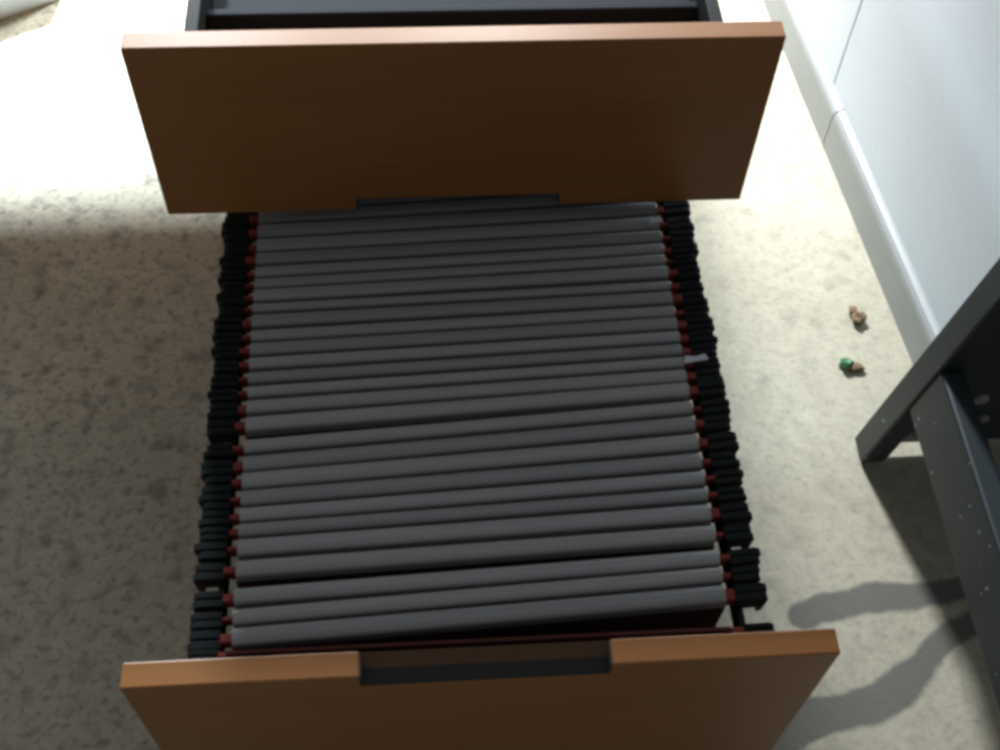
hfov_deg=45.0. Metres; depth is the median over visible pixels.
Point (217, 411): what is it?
file
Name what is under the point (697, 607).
file
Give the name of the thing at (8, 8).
wall
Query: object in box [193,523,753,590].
file
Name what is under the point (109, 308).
floor
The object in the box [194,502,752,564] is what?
file
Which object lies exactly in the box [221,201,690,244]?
file
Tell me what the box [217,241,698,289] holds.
file
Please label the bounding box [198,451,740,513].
file
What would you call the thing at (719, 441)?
file
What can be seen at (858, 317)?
dry leaf
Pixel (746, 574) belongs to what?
file
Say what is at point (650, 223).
file
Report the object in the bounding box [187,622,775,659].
file
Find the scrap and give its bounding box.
[838,358,865,371]
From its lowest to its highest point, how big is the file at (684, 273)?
0.216 m
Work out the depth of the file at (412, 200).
1.02 m
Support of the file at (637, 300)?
in the filing cabinet
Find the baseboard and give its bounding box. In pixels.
[762,0,940,364]
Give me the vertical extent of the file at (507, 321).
0.216 m
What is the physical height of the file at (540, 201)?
0.216 m
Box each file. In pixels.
[187,582,767,651]
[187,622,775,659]
[190,564,760,632]
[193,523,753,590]
[193,547,760,612]
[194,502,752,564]
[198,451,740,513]
[198,468,743,528]
[199,486,746,545]
[201,414,730,483]
[201,431,739,497]
[203,398,730,462]
[206,379,726,443]
[207,354,720,405]
[207,367,723,421]
[210,342,716,390]
[211,316,714,361]
[212,304,709,347]
[213,290,707,334]
[213,329,717,376]
[216,264,700,307]
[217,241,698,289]
[218,280,703,319]
[219,229,694,271]
[220,253,697,295]
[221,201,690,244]
[222,195,669,229]
[223,216,694,255]
[227,195,537,215]
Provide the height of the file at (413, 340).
0.216 m
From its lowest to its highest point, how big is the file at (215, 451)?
0.216 m
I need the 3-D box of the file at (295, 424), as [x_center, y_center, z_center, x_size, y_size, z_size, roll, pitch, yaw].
[-0.025,0.083,0.995,0.393,0.216,0.013,-4,56,-5]
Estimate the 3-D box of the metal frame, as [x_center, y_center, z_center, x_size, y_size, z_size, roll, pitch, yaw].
[0.701,0.208,0.764,0.587,0.700,0.838,-2,56,-3]
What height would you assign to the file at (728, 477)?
0.216 m
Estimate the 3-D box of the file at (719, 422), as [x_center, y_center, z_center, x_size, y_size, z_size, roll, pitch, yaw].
[-0.024,0.109,0.978,0.394,0.216,0.013,-5,56,-5]
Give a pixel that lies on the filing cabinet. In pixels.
(255, 105)
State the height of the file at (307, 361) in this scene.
0.216 m
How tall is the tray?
0.025 m
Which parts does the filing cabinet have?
drawer, drawer, drawer, drawer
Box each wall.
[0,0,57,19]
[797,0,999,329]
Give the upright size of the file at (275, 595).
0.216 m
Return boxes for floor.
[0,0,999,749]
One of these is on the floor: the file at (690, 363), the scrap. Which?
the scrap
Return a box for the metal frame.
[855,258,999,710]
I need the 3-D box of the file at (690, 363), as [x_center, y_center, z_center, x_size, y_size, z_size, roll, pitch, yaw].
[-0.028,0.060,1.010,0.394,0.217,0.010,-4,56,-5]
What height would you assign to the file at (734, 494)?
0.216 m
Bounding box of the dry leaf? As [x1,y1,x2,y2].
[849,306,866,324]
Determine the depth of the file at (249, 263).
0.99 m
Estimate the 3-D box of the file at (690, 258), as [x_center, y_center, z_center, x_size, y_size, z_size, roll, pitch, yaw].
[-0.034,-0.025,1.068,0.390,0.216,0.010,-4,56,-5]
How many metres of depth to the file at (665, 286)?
0.96 m
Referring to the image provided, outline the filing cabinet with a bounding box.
[120,0,839,749]
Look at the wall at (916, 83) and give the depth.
1.26 m
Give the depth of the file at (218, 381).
0.93 m
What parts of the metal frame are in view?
leg, panel, rail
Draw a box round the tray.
[206,0,697,30]
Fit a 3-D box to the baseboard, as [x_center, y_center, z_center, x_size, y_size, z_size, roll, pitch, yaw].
[0.276,-1.041,1.982,0.012,0.060,2.600,-6,56,-6]

